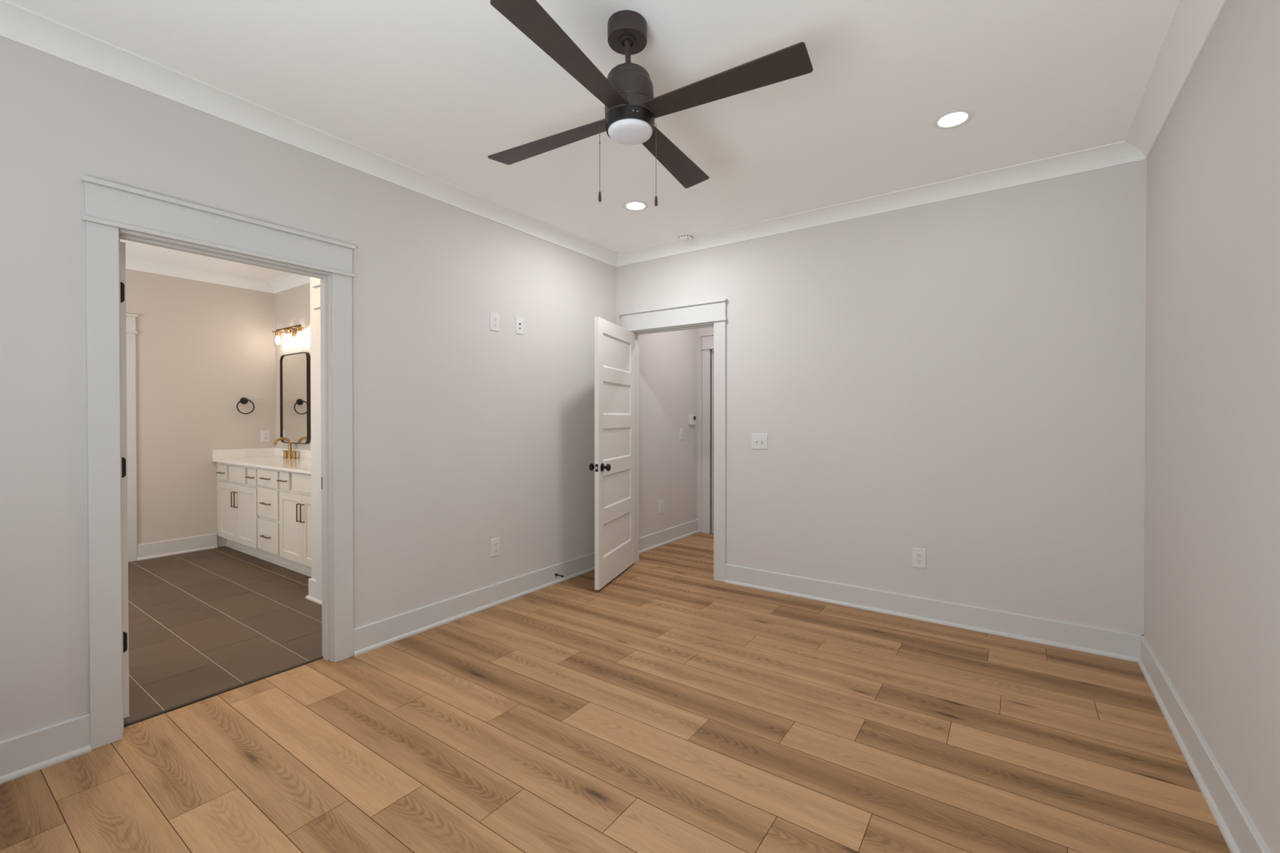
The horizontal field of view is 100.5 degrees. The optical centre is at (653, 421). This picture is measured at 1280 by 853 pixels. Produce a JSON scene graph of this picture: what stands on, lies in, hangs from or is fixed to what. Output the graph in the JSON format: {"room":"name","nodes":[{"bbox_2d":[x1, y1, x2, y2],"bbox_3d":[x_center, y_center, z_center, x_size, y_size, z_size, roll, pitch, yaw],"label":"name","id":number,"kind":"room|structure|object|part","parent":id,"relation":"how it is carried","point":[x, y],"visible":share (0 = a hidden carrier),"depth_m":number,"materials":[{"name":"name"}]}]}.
{"room":"empty bedroom","nodes":[
{"label":"empty bedroom","id":0,"kind":"room"},
{"bbox_2d":[125,268,275,546],"bbox_3d":[-5.013,-0.105,4.500,0.115,2.783,3.340,0,1,34],"label":"wall","id":1,"kind":"structure","parent":0,"point":[202,348],"depth_m":5.17,"materials":[{"name":"paint"}]},
{"bbox_2d":[125,313,137,561],"bbox_3d":[-4.955,0.151,4.453,0.036,2.230,0.938,0,1,34],"label":"trim","id":2,"kind":"structure","parent":1,"relation":"attached to","point":[131,318],"depth_m":4.80,"materials":[{"name":"wood"}]},
{"bbox_2d":[137,533,217,560],"bbox_3d":[-4.535,1.191,5.082,0.029,0.142,0.586,0,1,34],"label":"baseboard","id":3,"kind":"structure","parent":1,"relation":"attached to","point":[188,544],"depth_m":5.06,"materials":[{"name":"wood"}]},
{"bbox_2d":[236,397,254,413],"bbox_3d":[-4.226,-0.163,5.500,0.058,0.175,0.155,0,1,34],"label":"towel ring","id":4,"kind":"object","parent":1,"relation":"attached to","point":[243,400],"visible":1,"depth_m":5.50,"materials":[{"name":"brown metal"}]},
{"bbox_2d":[261,430,270,442],"bbox_3d":[-4.140,0.157,5.674,0.008,0.124,0.079,0,1,34],"label":"wall outlet","id":5,"kind":"object","parent":1,"relation":"attached to","point":[265,436],"visible":1,"depth_m":5.67,"materials":[{"name":"white plastic"}]},
{"bbox_2d":[120,239,288,279],"bbox_3d":[-3.518,-1.480,3.471,3.505,0.020,3.110,0,1,34],"label":"ceiling","id":6,"kind":"structure","parent":0,"point":[132,248],"depth_m":4.93,"materials":[{"name":"paint"}]},
{"bbox_2d":[275,282,311,449],"bbox_3d":[-3.053,-0.111,5.116,2.430,2.783,0.115,0,1,34],"label":"wall","id":7,"kind":"structure","parent":0,"point":[292,306],"depth_m":5.53,"materials":[{"name":"paint"}]},
{"bbox_2d":[271,324,305,345],"bbox_3d":[-3.701,-0.870,5.404,0.596,0.202,0.128,0,1,34],"label":"vanity light","id":8,"kind":"object","parent":7,"relation":"attached to","point":[296,330],"visible":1,"depth_m":5.39,"materials":[{"name":"gold metal"}]},
{"bbox_3d":[-3.907,-0.851,5.533,0.045,0.081,0.045,0,1,34],"label":"bulb","id":9,"kind":"part","parent":8,"relation":"part of","materials":[{"name":"white glass"}]},
{"bbox_3d":[-3.706,-0.850,5.396,0.045,0.081,0.045,0,1,34],"label":"bulb","id":10,"kind":"part","parent":8,"relation":"part of","materials":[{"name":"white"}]},
{"bbox_3d":[-3.505,-0.850,5.259,0.045,0.081,0.045,0,1,34],"label":"bulb","id":11,"kind":"part","parent":8,"relation":"part of","materials":[{"name":"white glass"}]},
{"bbox_2d":[274,447,311,459],"bbox_3d":[-3.083,0.330,5.057,2.408,0.090,0.020,0,1,34],"label":"backsplash","id":12,"kind":"structure","parent":7,"relation":"attached to","point":[302,454],"depth_m":5.41,"materials":[{"name":"white stone"}]},
{"bbox_2d":[280,351,311,444],"bbox_3d":[-3.672,-0.236,5.445,0.620,0.917,0.035,0,1,34],"label":"wall mirror","id":13,"kind":"object","parent":7,"relation":"attached to","point":[295,368],"visible":0.91,"depth_m":5.43,"materials":[{"name":"black mirror"}]},
{"bbox_2d":[310,276,319,580],"bbox_3d":[-1.797,-0.102,3.848,1.075,2.783,0.795,0,1,34],"label":"wall","id":14,"kind":"structure","parent":0,"point":[313,280],"depth_m":3.80,"materials":[{"name":"paint"}]},
{"bbox_2d":[125,254,310,293],"bbox_3d":[-3.518,-1.417,3.471,3.505,0.107,3.110,0,1,34],"label":"trim","id":15,"kind":"structure","parent":14,"relation":"attached to","point":[288,281],"depth_m":5.27,"materials":[{"name":"wood"}]},
{"bbox_2d":[305,577,321,604],"bbox_3d":[-2.315,1.199,3.846,0.289,0.142,0.249,0,1,34],"label":"baseboard","id":16,"kind":"structure","parent":14,"relation":"attached to","point":[312,596],"depth_m":3.79,"materials":[{"name":"wood"}]},
{"bbox_2d":[311,282,321,600],"bbox_3d":[-2.006,0.158,3.490,0.929,2.230,0.036,0,1,34],"label":"trim","id":17,"kind":"structure","parent":14,"relation":"attached to","point":[317,286],"depth_m":3.72,"materials":[{"name":"wood"}]},
{"bbox_2d":[0,35,697,741],"bbox_3d":[-1.228,-0.100,3.627,0.115,2.783,6.160,0,1,34],"label":"wall","id":18,"kind":"structure","parent":0,"point":[467,434],"depth_m":2.98,"materials":[{"name":"paint"}]},
{"bbox_2d":[120,241,128,718],"bbox_3d":[-2.564,0.248,2.463,0.793,2.012,0.169,0,1,34],"label":"door","id":19,"kind":"structure","parent":18,"relation":"in","point":[122,245],"depth_m":2.25,"materials":[{"name":"wood"}]},
{"bbox_2d":[80,174,355,750],"bbox_3d":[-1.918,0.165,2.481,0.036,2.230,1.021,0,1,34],"label":"trim","id":20,"kind":"structure","parent":18,"relation":"attached to","point":[108,206],"depth_m":2.14,"materials":[{"name":"wood"}]},
{"bbox_2d":[124,656,323,727],"bbox_3d":[-2.017,1.279,2.552,0.021,0.008,0.806,0,1,34],"label":"trim","id":21,"kind":"structure","parent":18,"relation":"attached to","point":[321,657],"depth_m":2.49,"materials":[{"name":"brown wood"}]},
{"bbox_2d":[0,551,595,784],"bbox_3d":[-1.584,1.205,2.984,0.029,0.142,4.450,0,1,34],"label":"baseboard","id":22,"kind":"structure","parent":18,"relation":"attached to","point":[25,753],"depth_m":3.05,"materials":[{"name":"wood"}]},
{"bbox_2d":[489,311,499,331],"bbox_3d":[-1.104,-0.691,3.694,0.008,0.124,0.079,0,1,34],"label":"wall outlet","id":23,"kind":"object","parent":18,"relation":"attached to","point":[494,317],"visible":1,"depth_m":3.69,"materials":[{"name":"white plastic"}]},
{"bbox_2d":[490,537,500,557],"bbox_3d":[-1.102,0.875,3.708,0.008,0.124,0.079,0,1,34],"label":"wall outlet","id":24,"kind":"object","parent":18,"relation":"attached to","point":[495,543],"visible":1,"depth_m":3.70,"materials":[{"name":"white plastic"}]},
{"bbox_2d":[515,316,524,334],"bbox_3d":[-0.975,-0.699,3.881,0.012,0.124,0.079,0,1,34],"label":"plate","id":25,"kind":"object","parent":18,"relation":"attached to","point":[519,321],"visible":1,"depth_m":3.88,"materials":[{"name":"white plastic"}]},
{"bbox_2d":[0,0,1226,266],"bbox_3d":[-0.126,-1.419,1.971,3.560,0.085,4.450,0,1,34],"label":"trim","id":26,"kind":"structure","parent":18,"relation":"attached to","point":[1193,22],"depth_m":2.73,"materials":[{"name":"wood"}]},
{"bbox_2d":[658,500,663,513],"bbox_3d":[0.074,0.871,5.434,0.008,0.124,0.079,0,1,34],"label":"wall outlet","id":27,"kind":"object","parent":18,"relation":"attached to","point":[660,503],"visible":1,"depth_m":5.43,"materials":[{"name":"white plastic"}]},
{"bbox_2d":[639,519,699,553],"bbox_3d":[0.118,1.186,5.482,0.029,0.142,1.365,0,1,34],"label":"baseboard","id":28,"kind":"structure","parent":18,"relation":"attached to","point":[655,540],"depth_m":5.51,"materials":[{"name":"wood"}]},
{"bbox_2d":[679,428,683,439],"bbox_3d":[0.303,0.139,5.755,0.019,0.118,0.076,0,1,34],"label":"light switch","id":29,"kind":"object","parent":18,"relation":"attached to","point":[681,431],"visible":1,"depth_m":5.75,"materials":[{"name":"white plastic"}]},
{"bbox_2d":[688,414,696,424],"bbox_3d":[0.430,-0.018,5.931,0.030,0.108,0.125,0,1,34],"label":"thermostat","id":30,"kind":"object","parent":18,"relation":"attached to","point":[692,418],"visible":1,"depth_m":5.91,"materials":[{"name":"white plastic"}]},
{"bbox_2d":[5,0,1179,253],"bbox_3d":[-0.126,-1.470,1.970,3.560,0.020,4.450,0,1,34],"label":"ceiling","id":31,"kind":"structure","parent":0,"point":[434,88],"depth_m":2.31,"materials":[{"name":"paint"}]},
{"bbox_2d":[622,200,648,211],"bbox_3d":[-0.126,-1.471,3.637,0.181,0.004,0.181,0,1,34],"label":"recessed light","id":32,"kind":"object","parent":31,"relation":"in","point":[634,206],"visible":1,"depth_m":3.63,"materials":[{"name":"plastic"}]},
{"bbox_2d":[487,0,813,206],"bbox_3d":[-0.089,-1.127,1.961,0.994,0.666,0.994,0,0,-18],"label":"ceiling fan","id":33,"kind":"object","parent":31,"relation":"hanging from","point":[632,108],"visible":1,"depth_m":1.87,"materials":[{"name":"brown metal"}]},
{"bbox_3d":[-0.410,-1.111,2.119,0.577,0.040,0.126,0,0,29],"label":"blade","id":34,"kind":"part","parent":33,"relation":"part of","materials":[{"name":"brown wood"}]},
{"bbox_3d":[-0.246,-1.115,1.639,0.127,0.025,0.577,0,0,29],"label":"blade","id":35,"kind":"part","parent":33,"relation":"part of","materials":[{"name":"brown wood"}]},
{"bbox_3d":[-0.199,-0.829,1.958,0.011,0.037,0.011,0,0,1],"label":"chain pull","id":36,"kind":"part","parent":33,"relation":"part of","materials":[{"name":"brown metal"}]},
{"bbox_3d":[-0.193,-0.975,1.957,0.018,0.269,0.005,0,0,5],"label":"pull chain","id":37,"kind":"part","parent":33,"relation":"part of","materials":[{"name":"metal"}]},
{"bbox_3d":[0.001,-0.961,1.958,0.018,0.274,0.005,0,0,5],"label":"pull chain","id":38,"kind":"part","parent":33,"relation":"part of","materials":[{"name":"metal"}]},
{"bbox_3d":[0.008,-0.813,1.958,0.011,0.037,0.011,0,0,1],"label":"chain pull","id":39,"kind":"part","parent":33,"relation":"part of","materials":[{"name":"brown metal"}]},
{"bbox_3d":[0.067,-1.131,2.283,0.126,0.031,0.577,0,0,29],"label":"blade","id":40,"kind":"part","parent":33,"relation":"part of","materials":[{"name":"brown wood"}]},
{"bbox_3d":[0.233,-1.134,1.805,0.577,0.037,0.127,0,0,29],"label":"blade","id":41,"kind":"part","parent":33,"relation":"part of","materials":[{"name":"brown wood"}]},
{"bbox_2d":[677,232,693,241],"bbox_3d":[0.251,-1.458,4.225,0.126,0.038,0.126,0,1,34],"label":"smoke detector","id":42,"kind":"object","parent":31,"relation":"attached to","point":[684,237],"visible":1,"depth_m":4.19,"materials":[{"name":"plastic"}]},
{"bbox_3d":[0.251,-1.471,4.225,0.126,0.012,0.126,0,1,34],"label":"plate","id":43,"kind":"part","parent":42,"relation":"part of","materials":[{"name":"plastic"}]},
{"bbox_2d":[931,108,974,129],"bbox_3d":[1.449,-1.464,2.583,0.181,0.004,0.181,0,1,34],"label":"recessed light","id":44,"kind":"object","parent":31,"relation":"in","point":[954,118],"visible":1,"depth_m":2.58,"materials":[{"name":"plastic"}]},
{"bbox_2d":[0,532,1231,852],"bbox_3d":[-1.142,1.272,3.686,7.250,0.002,6.351,0,1,34],"label":"floor","id":45,"kind":"structure","parent":0,"point":[667,706],"depth_m":2.17,"materials":[{"name":"brown wood"}]},
{"bbox_2d":[216,462,270,561],"bbox_3d":[-3.820,0.829,5.234,1.035,0.862,0.562,0,1,34],"label":"vanity cabinet","id":46,"kind":"object","parent":45,"relation":"on","point":[237,517],"visible":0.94,"depth_m":4.98,"materials":[{"name":"wood"}]},
{"bbox_3d":[-4.211,0.498,5.207,0.210,0.146,0.020,0,1,34],"label":"drawer","id":47,"kind":"part","parent":46,"relation":"part of","materials":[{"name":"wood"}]},
{"bbox_3d":[-4.109,0.862,5.140,0.456,0.542,0.020,0,1,34],"label":"door","id":48,"kind":"part","parent":46,"relation":"part of","materials":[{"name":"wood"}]},
{"bbox_3d":[-3.906,0.732,4.970,0.010,0.145,0.032,0,1,34],"label":"handle","id":49,"kind":"part","parent":46,"relation":"part of","materials":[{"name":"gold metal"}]},
{"bbox_3d":[-3.728,0.864,4.880,0.458,0.542,0.020,0,1,34],"label":"door","id":50,"kind":"part","parent":46,"relation":"part of","materials":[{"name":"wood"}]},
{"bbox_3d":[-3.621,0.500,4.805,0.181,0.146,0.020,0,1,34],"label":"drawer","id":51,"kind":"part","parent":46,"relation":"part of","materials":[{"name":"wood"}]},
{"bbox_2d":[212,456,311,474],"bbox_3d":[-3.242,0.389,4.843,2.428,0.024,0.552,0,1,34],"label":"countertop","id":52,"kind":"structure","parent":46,"relation":"on","point":[278,463],"depth_m":4.91,"materials":[{"name":"white stone"}]},
{"bbox_2d":[212,447,274,459],"bbox_3d":[-4.236,0.327,5.522,0.020,0.090,0.549,0,1,34],"label":"side splash","id":53,"kind":"object","parent":52,"relation":"on","point":[252,452],"visible":1,"depth_m":5.49,"materials":[{"name":"white stone"}]},
{"bbox_2d":[273,437,298,458],"bbox_3d":[-3.735,0.265,5.361,0.344,0.216,0.174,0,1,34],"label":"faucet","id":54,"kind":"object","parent":52,"relation":"on","point":[291,455],"visible":1,"depth_m":5.39,"materials":[{"name":"gold metal"}]},
{"bbox_3d":[-3.739,0.223,5.356,0.027,0.131,0.162,0,1,34],"label":"spout","id":55,"kind":"part","parent":54,"relation":"part of","materials":[{"name":"gold metal"}]},
{"bbox_3d":[-3.785,0.338,5.470,0.052,0.069,0.052,0,1,34],"label":"handle","id":56,"kind":"part","parent":54,"relation":"part of","materials":[{"name":"gold metal"}]},
{"bbox_3d":[-3.701,0.329,5.412,0.052,0.089,0.052,0,1,34],"label":"spout","id":57,"kind":"part","parent":54,"relation":"part of","materials":[{"name":"gold metal"}]},
{"bbox_3d":[-3.616,0.339,5.355,0.052,0.069,0.052,0,1,34],"label":"handle","id":58,"kind":"part","parent":54,"relation":"part of","materials":[{"name":"gold metal"}]},
{"bbox_2d":[257,467,292,569],"bbox_3d":[-3.205,0.832,4.814,0.451,0.862,0.562,0,1,34],"label":"vanity cabinet","id":59,"kind":"object","parent":45,"relation":"on","point":[268,492],"visible":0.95,"depth_m":4.60,"materials":[{"name":"wood"}]},
{"bbox_3d":[-3.343,0.708,4.617,0.420,0.250,0.020,0,1,34],"label":"drawer","id":60,"kind":"part","parent":59,"relation":"part of","materials":[{"name":"wood"}]},
{"bbox_3d":[-3.343,0.495,4.615,0.420,0.144,0.020,0,1,34],"label":"drawer","id":61,"kind":"part","parent":59,"relation":"part of","materials":[{"name":"wood"}]},
{"bbox_3d":[-3.343,0.994,4.619,0.420,0.266,0.020,0,1,34],"label":"drawer","id":62,"kind":"part","parent":59,"relation":"part of","materials":[{"name":"wood"}]},
{"bbox_2d":[276,470,311,577],"bbox_3d":[-2.630,0.835,4.423,0.939,0.862,0.562,0,1,34],"label":"vanity cabinet","id":63,"kind":"object","parent":45,"relation":"on","point":[295,496],"visible":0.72,"depth_m":4.33,"materials":[{"name":"wood"}]},
{"bbox_3d":[-3.065,0.491,4.426,0.177,0.142,0.020,0,1,34],"label":"drawer","id":64,"kind":"part","parent":63,"relation":"part of","materials":[{"name":"wood"}]},
{"bbox_3d":[-2.966,0.860,4.361,0.424,0.548,0.020,0,1,34],"label":"door","id":65,"kind":"part","parent":63,"relation":"part of","materials":[{"name":"wood"}]},
{"bbox_3d":[-2.830,0.725,4.237,0.010,0.145,0.032,0,1,34],"label":"handle","id":66,"kind":"part","parent":63,"relation":"part of","materials":[{"name":"gold metal"}]},
{"bbox_3d":[-2.777,0.726,4.201,0.010,0.145,0.032,0,1,34],"label":"handle","id":67,"kind":"part","parent":63,"relation":"part of","materials":[{"name":"gold metal"}]},
{"bbox_3d":[-2.601,0.862,4.112,0.452,0.548,0.020,0,1,34],"label":"door","id":68,"kind":"part","parent":63,"relation":"part of","materials":[{"name":"wood"}]},
{"bbox_2d":[697,326,713,533],"bbox_3d":[1.086,-0.117,5.708,1.365,2.783,0.115,0,1,34],"label":"wall","id":69,"kind":"structure","parent":0,"point":[706,330],"depth_m":6.03,"materials":[{"name":"paint"}]},
{"bbox_2d":[700,333,713,533],"bbox_3d":[0.955,0.140,5.708,1.024,2.230,0.036,0,1,34],"label":"trim","id":70,"kind":"structure","parent":69,"relation":"attached to","point":[707,339],"depth_m":5.96,"materials":[{"name":"wood"}]},
{"bbox_2d":[710,349,713,533],"bbox_3d":[0.999,0.223,5.769,0.813,2.063,0.115,0,1,34],"label":"trim","id":71,"kind":"structure","parent":69,"relation":"attached to","point":[712,350],"depth_m":5.95,"materials":[{"name":"wood"}]},
{"bbox_2d":[616,159,1146,635],"bbox_3d":[1.207,-0.103,3.834,3.676,2.783,0.115,0,1,34],"label":"wall","id":72,"kind":"structure","parent":0,"point":[961,380],"depth_m":3.33,"materials":[{"name":"paint"}]},
{"bbox_2d":[589,316,635,590],"bbox_3d":[-0.304,0.235,4.329,0.169,2.022,0.831,0,0,17],"label":"door","id":73,"kind":"structure","parent":72,"relation":"in","point":[614,466],"depth_m":4.22,"materials":[{"name":"wood"}]},
{"bbox_3d":[-0.460,0.343,4.017,0.057,0.056,0.056,0,0,17],"label":"knob","id":74,"kind":"part","parent":73,"relation":"part of","materials":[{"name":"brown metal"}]},
{"bbox_3d":[-0.353,0.343,3.983,0.057,0.056,0.056,0,0,17],"label":"knob","id":75,"kind":"part","parent":73,"relation":"part of","materials":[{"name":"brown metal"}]},
{"bbox_2d":[631,322,713,562],"bbox_3d":[0.173,0.230,4.542,0.860,2.068,0.115,0,1,34],"label":"trim","id":76,"kind":"structure","parent":72,"relation":"attached to","point":[637,333],"depth_m":4.77,"materials":[{"name":"wood"}]},
{"bbox_2d":[619,297,727,582],"bbox_3d":[0.135,0.149,4.476,1.051,2.230,0.036,0,1,34],"label":"trim","id":77,"kind":"structure","parent":72,"relation":"attached to","point":[714,311],"depth_m":4.23,"materials":[{"name":"wood"}]},
{"bbox_2d":[751,433,768,449],"bbox_3d":[0.796,0.150,4.035,0.132,0.118,0.019,0,1,34],"label":"light switch","id":78,"kind":"object","parent":72,"relation":"attached to","point":[758,441],"visible":1,"depth_m":4.04,"materials":[{"name":"white plastic"}]},
{"bbox_2d":[911,547,925,568],"bbox_3d":[1.705,0.879,3.428,0.079,0.124,0.008,0,1,34],"label":"wall outlet","id":79,"kind":"object","parent":72,"relation":"attached to","point":[918,555],"visible":1,"depth_m":3.42,"materials":[{"name":"white plastic"}]},
{"bbox_2d":[915,559,921,564],"bbox_3d":[1.704,0.899,3.426,0.034,0.028,0.004,0,1,34],"label":"receptacle","id":80,"kind":"object","parent":79,"relation":"attached to","point":[917,561],"depth_m":3.43,"materials":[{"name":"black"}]},
{"bbox_2d":[915,552,921,557],"bbox_3d":[1.704,0.860,3.426,0.034,0.028,0.004,0,1,34],"label":"receptacle","id":81,"kind":"object","parent":79,"relation":"attached to","point":[917,554],"depth_m":3.43,"materials":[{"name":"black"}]},
{"bbox_2d":[724,564,1143,662],"bbox_3d":[1.120,1.198,3.817,3.560,0.142,0.029,0,1,34],"label":"baseboard","id":82,"kind":"structure","parent":72,"relation":"attached to","point":[1125,646],"depth_m":3.31,"materials":[{"name":"wood"}]},
{"bbox_2d":[1143,0,1279,852],"bbox_3d":[1.361,-0.081,0.898,0.115,2.783,4.565,0,1,34],"label":"wall","id":83,"kind":"structure","parent":0,"point":[1211,587],"depth_m":1.76,"materials":[{"name":"paint"}]},
{"bbox_2d":[1137,635,1270,852],"bbox_3d":[1.334,1.218,0.996,0.029,0.142,4.450,0,1,34],"label":"baseboard","id":84,"kind":"structure","parent":83,"relation":"attached to","point":[1237,829],"depth_m":1.86,"materials":[{"name":"wood"}]}
]}

